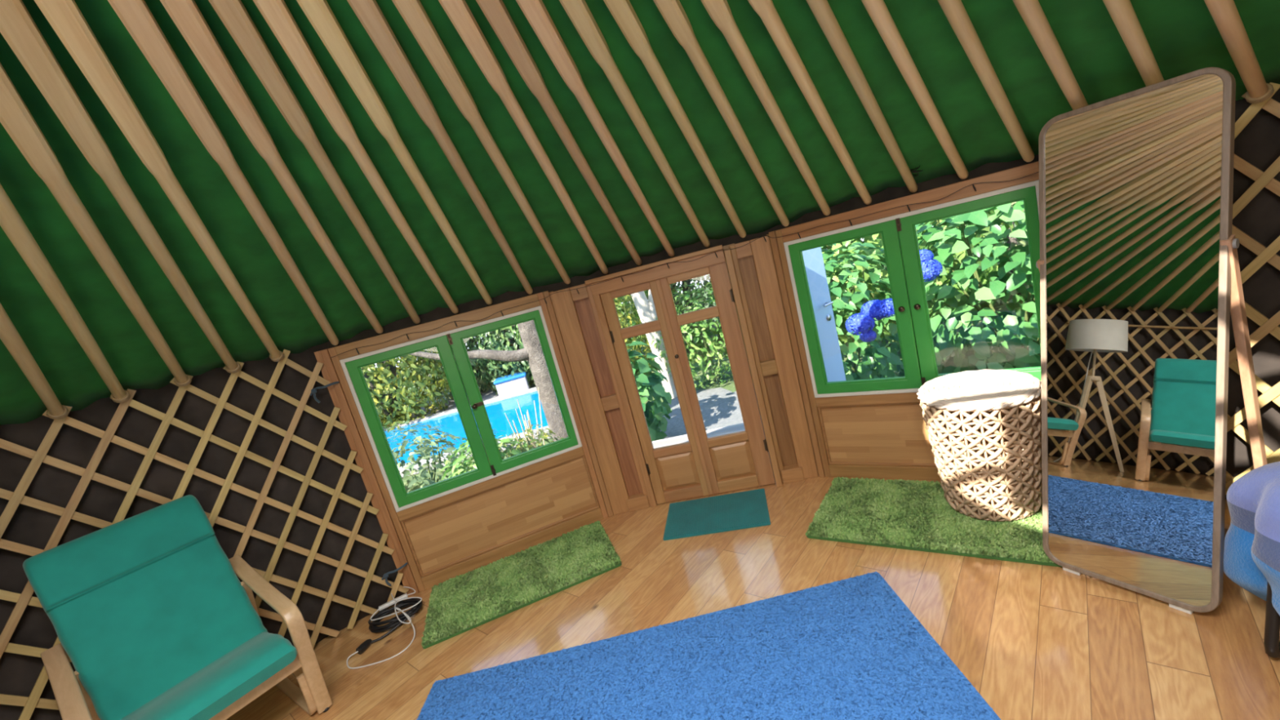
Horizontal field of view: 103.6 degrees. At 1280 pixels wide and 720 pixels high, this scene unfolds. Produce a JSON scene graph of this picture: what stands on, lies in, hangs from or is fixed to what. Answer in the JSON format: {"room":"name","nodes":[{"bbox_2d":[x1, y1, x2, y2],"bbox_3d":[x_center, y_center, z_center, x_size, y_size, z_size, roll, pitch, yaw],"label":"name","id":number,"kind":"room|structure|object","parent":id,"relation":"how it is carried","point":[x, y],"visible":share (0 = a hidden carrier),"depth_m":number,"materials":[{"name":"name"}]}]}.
{"room":"traditional dwelling","nodes":[
{"label":"traditional dwelling","id":0,"kind":"room"},
{"bbox_2d":[0,340,404,719],"bbox_3d":[-2.410,1.132,1.287,0.763,1.602,3.829,-11,11,21],"label":"wall","id":1,"kind":"structure","parent":0,"point":[28,526],"depth_m":2.46,"materials":[{"name":"brown fabric"}]},
{"bbox_2d":[314,351,413,596],"bbox_3d":[-1.541,0.664,2.852,0.036,1.500,0.080,-18,11,-15],"label":"trim","id":2,"kind":"structure","parent":1,"relation":"attached to","point":[317,354],"depth_m":2.80,"materials":[{"name":"brown wood"}]},
{"bbox_2d":[320,290,613,595],"bbox_3d":[-0.948,0.478,3.010,1.257,1.500,0.066,-18,11,-15],"label":"wall","id":3,"kind":"structure","parent":0,"point":[443,538],"depth_m":3.04,"materials":[{"name":"brown wood"}]},
{"bbox_2d":[339,306,582,511],"bbox_3d":[-0.996,0.271,2.955,1.118,0.913,0.093,-18,11,-15],"label":"window","id":4,"kind":"structure","parent":3,"relation":"in","point":[450,345],"depth_m":2.93,"materials":[{"name":"green paint"}]},
{"bbox_2d":[548,291,613,511],"bbox_3d":[-0.380,0.296,3.210,0.070,1.490,0.020,-18,11,-15],"label":"trim","id":5,"kind":"structure","parent":3,"relation":"attached to","point":[549,291],"depth_m":3.19,"materials":[{"name":"brown wood"}]},
{"bbox_2d":[549,283,650,514],"bbox_3d":[-0.236,0.269,3.168,0.252,1.485,0.072,-14,10,3],"label":"wall","id":6,"kind":"structure","parent":0,"point":[576,314],"depth_m":3.15,"materials":[{"name":"brown wood"}]},
{"bbox_2d":[584,244,782,507],"bbox_3d":[0.279,0.142,3.076,0.860,1.500,0.115,-13,10,10],"label":"door","id":7,"kind":"structure","parent":6,"relation":"in","point":[703,465],"depth_m":3.06,"materials":[{"name":"brown wood"}]},
{"bbox_2d":[438,0,608,274],"bbox_3d":[-0.373,-0.762,1.880,0.057,0.960,2.136,-14,10,6],"label":"pole","id":8,"kind":"object","parent":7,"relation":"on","point":[458,11],"visible":1,"depth_m":1.53,"materials":[{"name":"brown wood"}]},
{"bbox_2d":[475,0,641,265],"bbox_3d":[-0.252,-0.792,1.867,0.057,0.960,2.141,-13,10,9],"label":"pole","id":9,"kind":"object","parent":7,"relation":"on","point":[495,11],"visible":1,"depth_m":1.55,"materials":[{"name":"brown wood"}]},
{"bbox_2d":[515,0,674,257],"bbox_3d":[-0.130,-0.820,1.844,0.057,0.961,2.146,-12,10,13],"label":"pole","id":10,"kind":"object","parent":7,"relation":"on","point":[535,11],"visible":1,"depth_m":1.57,"materials":[{"name":"brown wood"}]},
{"bbox_2d":[559,0,710,247],"bbox_3d":[-0.002,-0.848,1.810,0.057,0.961,2.151,-12,11,17],"label":"pole","id":11,"kind":"object","parent":7,"relation":"on","point":[578,11],"visible":1,"depth_m":1.60,"materials":[{"name":"brown wood"}]},
{"bbox_2d":[0,0,1279,425],"bbox_3d":[-0.388,-0.466,0.165,5.815,1.020,5.815,-12,11,17],"label":"ceiling","id":12,"kind":"structure","parent":0,"point":[1183,37],"depth_m":1.74,"materials":[{"name":"green fabric"}]},
{"bbox_2d":[338,154,1038,345],"bbox_3d":[0.041,-0.568,2.712,3.849,0.220,0.638,-13,10,10],"label":"beam","id":13,"kind":"structure","parent":0,"point":[891,193],"depth_m":2.88,"materials":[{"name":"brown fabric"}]},
{"bbox_2d":[107,0,338,345],"bbox_3d":[-1.283,-0.484,1.694,0.058,0.952,2.075,-19,11,-24],"label":"pole","id":14,"kind":"object","parent":13,"relation":"on","point":[135,15],"visible":1,"depth_m":1.29,"materials":[{"name":"brown wood"}]},
{"bbox_2d":[160,0,382,333],"bbox_3d":[-1.167,-0.525,1.750,0.058,0.953,2.086,-19,11,-20],"label":"pole","id":15,"kind":"object","parent":13,"relation":"on","point":[187,16],"visible":1,"depth_m":1.33,"materials":[{"name":"brown wood"}]},
{"bbox_2d":[208,0,420,324],"bbox_3d":[-1.051,-0.565,1.795,0.058,0.954,2.094,-18,11,-16],"label":"pole","id":16,"kind":"object","parent":13,"relation":"on","point":[233,15],"visible":1,"depth_m":1.37,"materials":[{"name":"brown wood"}]},
{"bbox_2d":[253,0,458,313],"bbox_3d":[-0.930,-0.604,1.831,0.057,0.956,2.104,-17,10,-12],"label":"pole","id":17,"kind":"object","parent":13,"relation":"on","point":[276,13],"visible":1,"depth_m":1.41,"materials":[{"name":"brown wood"}]},
{"bbox_2d":[296,0,492,304],"bbox_3d":[-0.811,-0.641,1.858,0.057,0.957,2.111,-16,10,-8],"label":"pole","id":18,"kind":"object","parent":13,"relation":"on","point":[319,13],"visible":1,"depth_m":1.44,"materials":[{"name":"brown wood"}]},
{"bbox_2d":[346,0,533,293],"bbox_3d":[-0.657,-0.686,1.879,0.058,0.958,2.120,-15,10,-3],"label":"pole","id":19,"kind":"object","parent":13,"relation":"on","point":[369,13],"visible":1,"depth_m":1.48,"materials":[{"name":"brown wood"}]},
{"bbox_2d":[391,0,570,284],"bbox_3d":[-0.520,-0.724,1.885,0.057,0.959,2.128,-15,10,1],"label":"pole","id":20,"kind":"object","parent":13,"relation":"on","point":[413,13],"visible":1,"depth_m":1.50,"materials":[{"name":"brown wood"}]},
{"bbox_2d":[603,0,746,237],"bbox_3d":[0.127,-0.874,1.766,0.057,0.962,2.154,-11,11,22],"label":"pole","id":21,"kind":"object","parent":13,"relation":"on","point":[623,12],"visible":1,"depth_m":1.62,"materials":[{"name":"brown wood"}]},
{"bbox_2d":[331,165,1039,357],"bbox_3d":[0.041,-0.532,2.635,3.500,0.216,0.546,-13,10,10],"label":"wire","id":22,"kind":"object","parent":13,"relation":"attached to","point":[916,168],"visible":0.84,"depth_m":2.74,"materials":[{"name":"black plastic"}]},
{"bbox_2d":[653,0,789,226],"bbox_3d":[0.260,-0.899,1.708,0.057,0.962,2.158,-10,11,26],"label":"pole","id":23,"kind":"object","parent":13,"relation":"on","point":[673,11],"visible":1,"depth_m":1.63,"materials":[{"name":"brown wood"}]},
{"bbox_2d":[700,0,831,215],"bbox_3d":[0.376,-0.918,1.647,0.057,0.962,2.160,-9,12,30],"label":"pole","id":24,"kind":"object","parent":13,"relation":"on","point":[719,11],"visible":1,"depth_m":1.65,"materials":[{"name":"brown wood"}]},
{"bbox_2d":[747,0,871,204],"bbox_3d":[0.482,-0.934,1.582,0.057,0.962,2.161,-8,12,34],"label":"pole","id":25,"kind":"object","parent":13,"relation":"on","point":[766,10],"visible":1,"depth_m":1.65,"materials":[{"name":"brown wood"}]},
{"bbox_2d":[802,247,845,382],"bbox_3d":[1.082,-0.069,3.324,0.735,1.450,0.088,-21,12,-29],"label":"door","id":26,"kind":"structure","parent":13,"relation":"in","point":[822,303],"depth_m":3.43,"materials":[{"name":"blue paint"}]},
{"bbox_2d":[805,0,917,192],"bbox_3d":[0.590,-0.948,1.504,0.057,0.963,2.162,-7,13,38],"label":"pole","id":27,"kind":"object","parent":13,"relation":"on","point":[821,10],"visible":1,"depth_m":1.64,"materials":[{"name":"brown wood"}]},
{"bbox_2d":[861,0,968,179],"bbox_3d":[0.691,-0.959,1.419,0.057,0.963,2.162,-6,14,42],"label":"pole","id":28,"kind":"object","parent":13,"relation":"on","point":[877,11],"visible":1,"depth_m":1.61,"materials":[{"name":"brown wood"}]},
{"bbox_2d":[226,474,1279,719],"bbox_3d":[0.125,1.477,0.527,6.246,0.060,6.246,-15,10,0],"label":"floor","id":29,"kind":"structure","parent":0,"point":[1036,642],"depth_m":2.05,"materials":[{"name":"brown wood"}]},
{"bbox_2d":[22,494,332,719],"bbox_3d":[-1.831,1.144,2.010,0.700,1.030,0.646,-7,13,38],"label":"armchair","id":30,"kind":"object","parent":29,"relation":"on","point":[153,618],"visible":1,"depth_m":2.01,"materials":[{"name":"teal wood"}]},
{"bbox_2d":[22,494,214,611],"bbox_3d":[-2.130,0.774,2.090,0.133,0.206,0.526,-7,13,38],"label":"cushion","id":31,"kind":"object","parent":30,"relation":"on","point":[65,575],"depth_m":2.04,"materials":[{"name":"teal fabric"}]},
{"bbox_2d":[39,533,297,719],"bbox_3d":[-1.846,1.039,1.981,0.668,0.668,0.529,-7,13,38],"label":"cushion","id":32,"kind":"object","parent":30,"relation":"on","point":[149,626],"depth_m":2.00,"materials":[{"name":"teal fabric"}]},
{"bbox_2d":[0,349,408,719],"bbox_3d":[-2.339,1.193,0.980,0.878,1.551,4.060,-12,11,14],"label":"lattice panel","id":33,"kind":"object","parent":29,"relation":"on","point":[17,497],"visible":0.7,"depth_m":2.44,"materials":[{"name":"brown wood"}]},
{"bbox_2d":[0,302,68,419],"bbox_3d":[-1.792,-0.273,1.317,2.080,0.951,0.064,-5,14,43],"label":"pole","id":34,"kind":"object","parent":33,"relation":"attached to","point":[10,336],"visible":1,"depth_m":1.74,"materials":[{"name":"brown wood"}]},
{"bbox_2d":[0,183,130,403],"bbox_3d":[-1.714,-0.310,1.404,0.064,0.952,2.090,-24,14,-41],"label":"pole","id":35,"kind":"object","parent":33,"relation":"attached to","point":[11,223],"visible":1,"depth_m":1.53,"materials":[{"name":"brown wood"}]},
{"bbox_2d":[0,62,191,386],"bbox_3d":[-1.619,-0.353,1.495,0.064,0.954,2.100,-23,13,-37],"label":"pole","id":36,"kind":"object","parent":33,"relation":"attached to","point":[15,117],"visible":1,"depth_m":1.32,"materials":[{"name":"brown wood"}]},
{"bbox_2d":[0,0,240,373],"bbox_3d":[-1.528,-0.391,1.570,0.064,0.955,2.110,-22,12,-33],"label":"pole","id":37,"kind":"object","parent":33,"relation":"attached to","point":[18,28],"visible":1,"depth_m":1.20,"materials":[{"name":"brown wood"}]},
{"bbox_2d":[34,0,284,361],"bbox_3d":[-1.437,-0.428,1.636,0.064,0.956,2.119,-21,12,-30],"label":"pole","id":38,"kind":"object","parent":33,"relation":"attached to","point":[64,17],"visible":1,"depth_m":1.23,"materials":[{"name":"brown wood"}]},
{"bbox_2d":[310,381,339,403],"bbox_3d":[-1.669,0.174,2.677,0.149,0.084,0.037,-20,11,-27],"label":"strap","id":39,"kind":"object","parent":33,"relation":"attached to","point":[313,391],"visible":1,"depth_m":2.65,"materials":[{"name":"black fabric"}]},
{"bbox_2d":[381,562,407,586],"bbox_3d":[-1.391,1.230,2.873,0.149,0.084,0.037,-20,11,-27],"label":"strap","id":40,"kind":"object","parent":33,"relation":"attached to","point":[385,575],"visible":1,"depth_m":2.85,"materials":[{"name":"black fabric"}]},
{"bbox_2d":[346,586,422,669],"bbox_3d":[-1.310,1.380,2.667,0.330,0.083,0.528,-15,10,0],"label":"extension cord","id":41,"kind":"object","parent":29,"relation":"on","point":[394,601],"visible":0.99,"depth_m":2.71,"materials":[{"name":"white plastic"}]},
{"bbox_2d":[355,598,422,654],"bbox_3d":[-1.361,1.403,2.706,0.223,0.054,0.367,-5,14,44],"label":"cable","id":42,"kind":"object","parent":29,"relation":"on","point":[373,627],"visible":0.91,"depth_m":2.68,"materials":[{"name":"black plastic"}]},
{"bbox_2d":[355,639,372,654],"bbox_3d":[-1.395,1.448,2.553,0.040,0.039,0.073,-11,11,22],"label":"socket","id":43,"kind":"object","parent":42,"relation":"attached to","point":[365,645],"depth_m":2.53,"materials":[{"name":"black plastic"}]},
{"bbox_2d":[421,520,622,648],"bbox_3d":[-0.655,1.205,2.817,1.049,0.036,0.556,-18,11,-15],"label":"shag rug","id":44,"kind":"object","parent":29,"relation":"on","point":[470,600],"visible":1,"depth_m":2.75,"materials":[{"name":"green carpet"}]},
{"bbox_2d":[416,571,1000,719],"bbox_3d":[0.098,1.398,0.786,1.965,0.010,2.800,-15,10,1],"label":"carpet","id":45,"kind":"object","parent":29,"relation":"on","point":[851,648],"visible":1,"depth_m":1.87,"materials":[{"name":"blue carpet"}]},
{"bbox_2d":[662,488,770,540],"bbox_3d":[0.447,0.900,2.964,0.600,0.010,0.410,-13,10,12],"label":"doormat","id":46,"kind":"object","parent":29,"relation":"on","point":[748,508],"visible":1,"depth_m":2.93,"materials":[{"name":"teal fabric"}]},
{"bbox_2d":[805,476,1062,567],"bbox_3d":[1.418,0.733,2.418,1.093,0.036,0.606,-7,13,37],"label":"shag rug","id":47,"kind":"object","parent":29,"relation":"on","point":[911,515],"visible":0.74,"depth_m":2.38,"materials":[{"name":"green carpet"}]},
{"bbox_2d":[916,368,1042,521],"bbox_3d":[1.584,0.386,2.317,0.481,0.586,0.479,-13,10,7],"label":"laundry basket","id":48,"kind":"object","parent":47,"relation":"on","point":[1001,496],"visible":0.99,"depth_m":2.18,"materials":[{"name":"beige wicker"}]},
{"bbox_2d":[1035,66,1267,614],"bbox_3d":[1.699,-0.052,1.723,0.533,1.635,0.512,-20,11,-25],"label":"mirror","id":49,"kind":"object","parent":29,"relation":"on","point":[1138,264],"visible":0.97,"depth_m":1.63,"materials":[{"name":"grey wood"}]},
{"bbox_2d":[1225,82,1279,494],"bbox_3d":[2.241,0.134,0.175,0.857,1.551,4.034,-14,10,5],"label":"lattice panel","id":50,"kind":"object","parent":29,"relation":"on","point":[1262,179],"visible":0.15,"depth_m":1.76,"materials":[{"name":"brown wood"}]},
{"bbox_2d":[1012,0,1088,110],"bbox_3d":[0.886,-0.973,1.216,2.159,0.962,0.057,-23,13,-38],"label":"pole","id":51,"kind":"object","parent":50,"relation":"attached to","point":[1031,11],"visible":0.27,"depth_m":1.48,"materials":[{"name":"brown wood"}]},
{"bbox_2d":[1102,0,1164,86],"bbox_3d":[0.968,-0.974,1.110,2.157,0.962,0.057,-22,12,-34],"label":"pole","id":52,"kind":"object","parent":50,"relation":"attached to","point":[1122,12],"visible":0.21,"depth_m":1.42,"materials":[{"name":"brown wood"}]},
{"bbox_2d":[1204,0,1274,103],"bbox_3d":[1.086,-0.986,1.040,2.274,0.974,0.063,-21,12,-31],"label":"pole","id":53,"kind":"object","parent":50,"relation":"attached to","point":[1225,15],"visible":0.98,"depth_m":1.42,"materials":[{"name":"brown wood"}]},
{"bbox_2d":[1263,582,1279,657],"bbox_3d":[1.936,0.588,1.301,0.416,0.445,0.310,-18,11,-17],"label":"stool","id":54,"kind":"object","parent":29,"relation":"on","point":[1272,628],"visible":0.55,"depth_m":1.39,"materials":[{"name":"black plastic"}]},
{"bbox_2d":[1223,461,1279,616],"bbox_3d":[1.910,0.491,1.281,0.524,0.486,0.556,-15,10,0],"label":"fleece blanket","id":55,"kind":"object","parent":54,"relation":"on","point":[1251,547],"visible":0.99,"depth_m":1.42,"materials":[{"name":"blue fabric"}]},
{"bbox_2d":[728,235,817,483],"bbox_3d":[0.803,0.027,2.994,0.221,1.485,0.072,-13,10,10],"label":"wall","id":56,"kind":"structure","parent":0,"point":[753,264],"depth_m":2.98,"materials":[{"name":"brown wood"}]},
{"bbox_2d":[722,243,734,249],"bbox_3d":[0.699,0.041,3.050,0.070,1.490,0.020,-13,10,10],"label":"trim","id":57,"kind":"structure","parent":56,"relation":"attached to","point":[726,246],"depth_m":2.91,"materials":[{"name":"brown wood"}]},
{"bbox_2d":[768,160,1039,480],"bbox_3d":[1.424,-0.070,2.595,1.257,1.500,0.066,-7,13,36],"label":"wall","id":58,"kind":"structure","parent":0,"point":[875,436],"depth_m":2.81,"materials":[{"name":"brown wood"}]},
{"bbox_2d":[766,234,817,472],"bbox_3d":[0.942,-0.013,2.996,0.070,1.490,0.020,-7,13,36],"label":"trim","id":59,"kind":"structure","parent":58,"relation":"attached to","point":[766,234],"depth_m":2.99,"materials":[{"name":"brown wood"}]},
{"bbox_2d":[783,179,1040,397],"bbox_3d":[1.361,-0.274,2.541,1.118,0.913,0.093,-7,13,36],"label":"window","id":60,"kind":"structure","parent":58,"relation":"in","point":[899,233],"depth_m":2.54,"materials":[{"name":"green paint"}]},
{"bbox_2d":[1225,88,1279,499],"bbox_3d":[2.063,0.220,-0.153,1.316,1.603,4.820,-12,11,14],"label":"wall","id":61,"kind":"structure","parent":0,"point":[1258,144],"depth_m":1.79,"materials":[{"name":"brown fabric"}]},
{"bbox_2d":[937,0,1034,162],"bbox_3d":[0.801,-0.968,1.313,0.057,0.962,2.161,-4,15,46],"label":"pole","id":62,"kind":"object","parent":61,"relation":"on","point":[954,11],"visible":1,"depth_m":1.58,"materials":[{"name":"brown wood"}]},
{"label":"outside","id":63,"kind":"structure","parent":0,"visible":0},
{"bbox_2d":[368,223,1031,486],"bbox_3d":[0.281,1.066,4.263,44.000,0.099,44.000,-15,10,0],"label":"ground","id":64,"kind":"structure","parent":63,"point":[729,384],"depth_m":7.05,"materials":[{"name":"plant"}]},
{"bbox_2d":[365,361,398,414],"bbox_3d":[-7.343,-0.187,10.781,4.227,4.065,2.820,-14,10,6],"label":"tree","id":65,"kind":"object","parent":64,"relation":"on","point":[381,362],"visible":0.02,"depth_m":11.06,"materials":[{"name":"green plant"}]},
{"bbox_2d":[360,346,450,431],"bbox_3d":[-5.405,-0.330,9.814,3.504,3.668,2.294,-14,10,7],"label":"bush","id":66,"kind":"object","parent":64,"relation":"on","point":[390,405],"visible":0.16,"depth_m":9.48,"materials":[{"name":"green plant"}]},
{"bbox_2d":[382,420,471,492],"bbox_3d":[-2.196,1.097,4.817,1.352,1.033,0.811,-14,10,4],"label":"shrub","id":67,"kind":"object","parent":64,"relation":"on","point":[424,451],"visible":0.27,"depth_m":4.70,"materials":[{"name":"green plant"}]},
{"bbox_2d":[395,324,521,401],"bbox_3d":[-4.147,-1.365,11.036,3.052,4.607,2.853,-21,12,-31],"label":"tree","id":68,"kind":"object","parent":64,"relation":"on","point":[478,380],"visible":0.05,"depth_m":10.70,"materials":[{"name":"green plant"}]},
{"bbox_2d":[385,382,551,477],"bbox_3d":[-4.583,1.444,8.931,9.200,0.050,4.900,-15,10,0],"label":"paving","id":69,"kind":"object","parent":64,"relation":"on","point":[490,394],"depth_m":10.37,"materials":[{"name":"white stone"}]},
{"bbox_2d":[383,386,551,473],"bbox_3d":[-4.416,1.489,8.144,8.400,0.060,3.320,-15,10,0],"label":"swimming pool","id":70,"kind":"object","parent":69,"relation":"on","point":[496,407],"visible":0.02,"depth_m":8.37,"materials":[{"name":"blue liquid"}]},
{"bbox_2d":[493,370,530,396],"bbox_3d":[-2.520,0.484,10.007,0.640,0.360,0.440,-16,10,-6],"label":"box","id":71,"kind":"object","parent":69,"relation":"on","point":[517,382],"visible":0.82,"depth_m":9.81,"materials":[{"name":"grey plastic"}]},
{"bbox_2d":[613,293,652,365],"bbox_3d":[-0.403,-0.415,7.438,1.241,2.053,1.123,-19,11,-23],"label":"shrub","id":72,"kind":"object","parent":69,"relation":"on","point":[624,318],"visible":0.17,"depth_m":7.25,"materials":[{"name":"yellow plant"}]},
{"bbox_2d":[440,428,533,480],"bbox_3d":[-1.324,1.025,4.536,0.894,0.807,0.753,-15,10,0],"label":"shrub","id":73,"kind":"object","parent":64,"relation":"on","point":[458,471],"visible":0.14,"depth_m":4.45,"materials":[{"name":"green plant"}]},
{"bbox_2d":[409,320,568,441],"bbox_3d":[-1.543,-1.675,5.273,3.963,5.860,3.843,-9,12,28],"label":"tree","id":74,"kind":"object","parent":64,"relation":"on","point":[532,351],"visible":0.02,"depth_m":5.29,"materials":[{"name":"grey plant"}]},
{"bbox_2d":[462,324,535,395],"bbox_3d":[-2.447,-1.182,10.416,3.037,3.613,2.153,-16,10,-5],"label":"tree","id":75,"kind":"object","parent":64,"relation":"on","point":[524,366],"visible":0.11,"depth_m":9.96,"materials":[{"name":"green plant"}]},
{"bbox_2d":[497,386,563,457],"bbox_3d":[-1.065,0.822,4.772,0.753,0.983,0.629,-15,10,0],"label":"shrub","id":76,"kind":"object","parent":64,"relation":"on","point":[530,438],"visible":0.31,"depth_m":4.71,"materials":[{"name":"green plant"}]},
{"bbox_2d":[509,287,678,366],"bbox_3d":[-1.011,-1.690,9.178,3.263,4.325,2.619,-14,10,3],"label":"tree","id":77,"kind":"object","parent":64,"relation":"on","point":[636,313],"visible":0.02,"depth_m":8.85,"materials":[{"name":"green plant"}]},
{"bbox_2d":[626,341,672,441],"bbox_3d":[-0.231,0.413,5.150,1.111,1.332,1.013,-15,10,0],"label":"shrub","id":78,"kind":"object","parent":64,"relation":"on","point":[647,382],"visible":0.21,"depth_m":5.05,"materials":[{"name":"green plant"}]},
{"bbox_2d":[631,288,677,399],"bbox_3d":[-0.122,-2.066,6.633,3.939,5.403,3.390,-15,10,0],"label":"tree","id":79,"kind":"object","parent":64,"relation":"on","point":[646,309],"visible":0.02,"depth_m":6.72,"materials":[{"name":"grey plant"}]},
{"bbox_2d":[617,274,737,351],"bbox_3d":[0.436,-2.493,10.301,3.312,4.691,2.547,-16,10,-5],"label":"tree","id":80,"kind":"object","parent":64,"relation":"on","point":[689,288],"visible":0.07,"depth_m":10.08,"materials":[{"name":"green plant"}]},
{"bbox_2d":[650,282,733,390],"bbox_3d":[0.901,-0.320,6.768,1.544,1.460,1.126,-16,10,-8],"label":"shrub","id":81,"kind":"object","parent":64,"relation":"on","point":[716,375],"visible":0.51,"depth_m":6.63,"materials":[{"name":"green plant"}]},
{"bbox_2d":[647,387,743,438],"bbox_3d":[0.792,0.671,5.547,2.814,0.030,2.922,-4,15,46],"label":"gravel path","id":82,"kind":"structure","parent":64,"relation":"on","point":[720,407],"depth_m":5.84,"materials":[{"name":"grey gravel"}]},
{"bbox_2d":[708,238,887,311],"bbox_3d":[2.787,-2.664,8.671,3.881,4.445,2.901,-18,11,-15],"label":"tree","id":83,"kind":"object","parent":64,"relation":"on","point":[863,242],"visible":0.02,"depth_m":8.85,"materials":[{"name":"green plant"}]},
{"bbox_2d":[820,240,933,380],"bbox_3d":[1.903,-0.331,4.823,1.527,1.734,1.447,-24,14,-41],"label":"hydrangea bush","id":84,"kind":"object","parent":64,"relation":"on","point":[864,326],"visible":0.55,"depth_m":4.42,"materials":[{"name":"green plant"}]},
{"bbox_2d":[821,209,1022,348],"bbox_3d":[2.836,-1.454,6.263,3.755,2.823,1.996,-15,10,0],"label":"hydrangea bush","id":85,"kind":"object","parent":64,"relation":"on","point":[875,238],"visible":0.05,"depth_m":5.82,"materials":[{"name":"green plant"}]},
{"bbox_2d":[880,201,1028,318],"bbox_3d":[5.121,-3.054,7.188,4.307,4.511,3.442,-15,10,0],"label":"tree","id":86,"kind":"object","parent":64,"relation":"on","point":[1013,242],"visible":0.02,"depth_m":6.89,"materials":[{"name":"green plant"}]},
{"bbox_2d":[883,200,1040,373],"bbox_3d":[3.171,-0.772,4.396,2.216,2.157,1.802,-15,10,0],"label":"hydrangea bush","id":87,"kind":"object","parent":64,"relation":"on","point":[1022,349],"visible":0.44,"depth_m":4.00,"materials":[{"name":"green plant"}]},
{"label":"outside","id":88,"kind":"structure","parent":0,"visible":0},
{"bbox_2d":[652,422,745,448],"bbox_3d":[0.674,0.764,4.058,2.400,0.050,1.150,-13,10,10],"label":"porch deck","id":89,"kind":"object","parent":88,"point":[740,427],"visible":0.07,"depth_m":4.55,"materials":[{"name":"grey wood"}]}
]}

